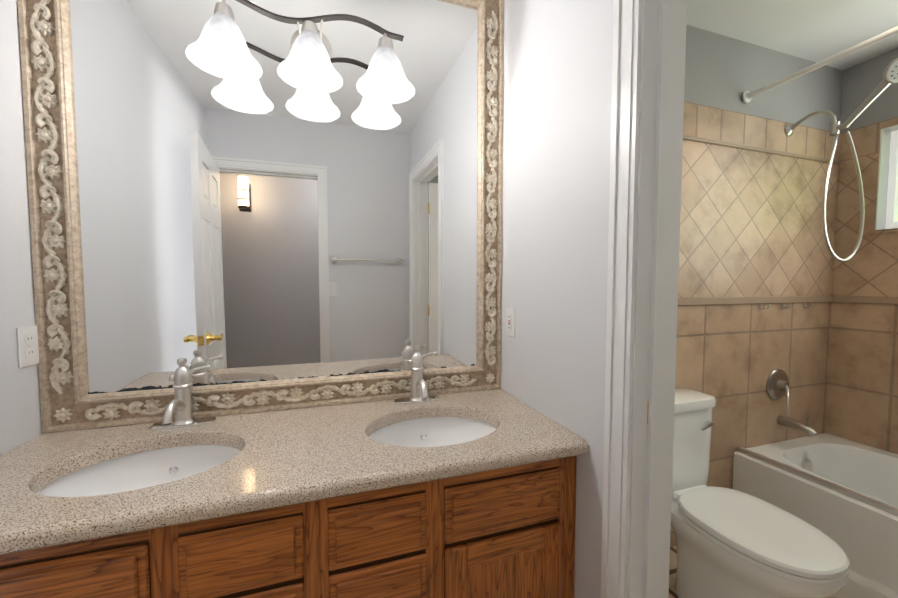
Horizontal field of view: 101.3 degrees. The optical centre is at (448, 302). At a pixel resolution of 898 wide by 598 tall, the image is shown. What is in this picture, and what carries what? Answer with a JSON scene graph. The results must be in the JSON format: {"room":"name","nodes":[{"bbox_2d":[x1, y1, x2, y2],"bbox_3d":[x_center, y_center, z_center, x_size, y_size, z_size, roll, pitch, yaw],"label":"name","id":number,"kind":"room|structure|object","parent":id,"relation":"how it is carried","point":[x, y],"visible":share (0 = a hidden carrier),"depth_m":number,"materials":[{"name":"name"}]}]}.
{"room":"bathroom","nodes":[
{"label":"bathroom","id":0,"kind":"room"},
{"bbox_2d":[0,0,897,597],"bbox_3d":[0.259,0.038,0.264,5.120,2.500,2.740,-1,3,-18],"label":"wall","id":1,"kind":"structure","parent":0,"point":[556,160],"depth_m":1.14,"materials":[{"name":"white paint"}]},
{"bbox_2d":[17,325,38,368],"bbox_3d":[-1.189,0.123,1.042,0.007,0.114,0.070,-1,3,-18],"label":"duplex electrical outlet","id":2,"kind":"object","parent":1,"relation":"attached to","point":[27,343],"visible":1,"depth_m":1.04,"materials":[{"name":"white plastic"}]},
{"bbox_2d":[17,0,503,432],"bbox_3d":[-0.495,-0.444,1.291,1.494,1.635,0.032,-1,3,-18],"label":"mirror","id":3,"kind":"object","parent":1,"relation":"attached to","point":[269,239],"visible":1,"depth_m":1.25,"materials":[{"name":"silver glass"}]},
{"bbox_2d":[185,0,414,103],"bbox_3d":[-0.445,-0.833,1.182,0.678,0.224,0.212,-1,3,-18],"label":"light fixture","id":4,"kind":"object","parent":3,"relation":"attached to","point":[219,48],"visible":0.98,"depth_m":1.17,"materials":[{"name":"white glass"}]},
{"bbox_2d":[506,307,514,337],"bbox_3d":[0.242,0.078,1.460,0.009,0.114,0.070,-1,3,-18],"label":"outlet","id":5,"kind":"object","parent":1,"relation":"attached to","point":[510,322],"visible":1,"depth_m":1.45,"materials":[{"name":"white plastic"}]},
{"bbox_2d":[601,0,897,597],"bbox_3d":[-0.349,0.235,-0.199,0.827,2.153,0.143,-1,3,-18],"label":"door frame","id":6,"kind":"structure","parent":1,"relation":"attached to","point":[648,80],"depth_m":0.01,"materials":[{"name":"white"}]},
{"bbox_2d":[670,101,849,546],"bbox_3d":[1.290,0.135,1.814,1.958,2.150,0.046,-1,3,-18],"label":"tiled wall","id":7,"kind":"structure","parent":1,"relation":"attached to","point":[752,239],"depth_m":1.92,"materials":[{"name":"beige tile"}]},
{"bbox_2d":[760,304,769,309],"bbox_3d":[1.653,0.024,1.922,0.022,0.031,0.039,-1,3,-18],"label":"wall hook","id":8,"kind":"object","parent":7,"relation":"attached to","point":[761,305],"depth_m":1.93,"materials":[{"name":"silver metal"}]},
{"bbox_2d":[766,369,789,415],"bbox_3d":[1.805,0.473,1.961,0.170,0.221,0.104,-1,3,-18],"label":"shower valve","id":9,"kind":"object","parent":7,"relation":"attached to","point":[777,386],"visible":1,"depth_m":1.98,"materials":[{"name":"silver metal"}]},
{"bbox_2d":[782,303,791,308],"bbox_3d":[1.814,0.021,1.975,0.022,0.031,0.039,-1,3,-18],"label":"wall hook","id":10,"kind":"object","parent":7,"relation":"attached to","point":[783,306],"depth_m":1.99,"materials":[{"name":"silver metal"}]},
{"bbox_2d":[777,415,817,436],"bbox_3d":[1.853,0.646,1.954,0.054,0.097,0.163,-1,3,-18],"label":"tub spout","id":11,"kind":"object","parent":7,"relation":"attached to","point":[802,427],"visible":1,"depth_m":1.94,"materials":[{"name":"silver metal"}]},
{"bbox_2d":[803,303,813,308],"bbox_3d":[1.985,0.018,2.031,0.022,0.031,0.039,-1,3,-18],"label":"wall hook","id":12,"kind":"object","parent":7,"relation":"attached to","point":[804,305],"depth_m":2.04,"materials":[{"name":"silver metal"}]},
{"bbox_2d":[785,58,897,260],"bbox_3d":[1.865,-0.614,1.741,0.279,0.835,0.453,-1,3,-18],"label":"shower head","id":13,"kind":"object","parent":7,"relation":"attached to","point":[890,74],"visible":1,"depth_m":1.73},
{"bbox_2d":[743,26,897,102],"bbox_3d":[1.715,-0.986,1.117,0.056,0.056,1.507,-1,3,-18],"label":"curtain rod","id":14,"kind":"object","parent":1,"relation":"attached to","point":[747,96],"visible":0.98,"depth_m":1.54,"materials":[{"name":"white metal"}]},
{"bbox_2d":[834,117,897,453],"bbox_3d":[2.479,0.156,1.407,0.093,2.150,1.470,-1,3,-18],"label":"tiled wall","id":15,"kind":"structure","parent":1,"relation":"attached to","point":[866,403],"depth_m":1.98,"materials":[{"name":"beige tile"}]},
{"bbox_2d":[885,130,897,228],"bbox_3d":[2.528,-0.615,1.419,0.039,0.518,1.147,-1,3,-18],"label":"window","id":16,"kind":"structure","parent":1,"relation":"in","point":[892,208],"depth_m":1.94,"materials":[{"name":"white"}]},
{"bbox_2d":[668,546,834,597],"bbox_3d":[0.289,1.335,0.351,5.250,0.100,2.920,-1,3,-18],"label":"floor","id":17,"kind":"structure","parent":0,"point":[673,567],"depth_m":1.66,"materials":[{"name":"tile"}]},
{"bbox_2d":[0,345,589,597],"bbox_3d":[-0.409,0.712,1.087,1.496,1.072,0.583,-1,3,-18],"label":"bathroom vanity","id":18,"kind":"object","parent":17,"relation":"on","point":[420,492],"visible":1,"depth_m":0.92,"materials":[{"name":"brown"}]},
{"bbox_2d":[0,388,589,554],"bbox_3d":[-0.409,0.408,1.072,1.496,0.040,0.583,-1,3,-18],"label":"countertop","id":19,"kind":"structure","parent":18,"relation":"on","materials":[{"name":"stone"}]},
{"bbox_2d":[671,389,849,597],"bbox_3d":[1.079,0.831,1.434,0.394,0.798,0.674,-1,3,-18],"label":"toilet","id":20,"kind":"object","parent":17,"relation":"on","point":[731,543],"visible":0.83,"depth_m":1.33,"materials":[{"name":"white ceramic"}]},
{"bbox_2d":[732,433,897,597],"bbox_3d":[2.070,1.010,1.335,0.781,0.451,1.503,-1,3,-18],"label":"bathtub","id":21,"kind":"object","parent":17,"relation":"on","point":[842,493],"visible":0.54,"depth_m":1.69,"materials":[{"name":"white ceramic"}]},
{"bbox_2d":[686,0,897,69],"bbox_3d":[0.289,-1.261,0.219,5.250,0.100,2.920,-1,3,-18],"label":"ceiling","id":22,"kind":"structure","parent":0,"point":[816,31],"depth_m":1.70,"materials":[{"name":"white paint"}]}
]}

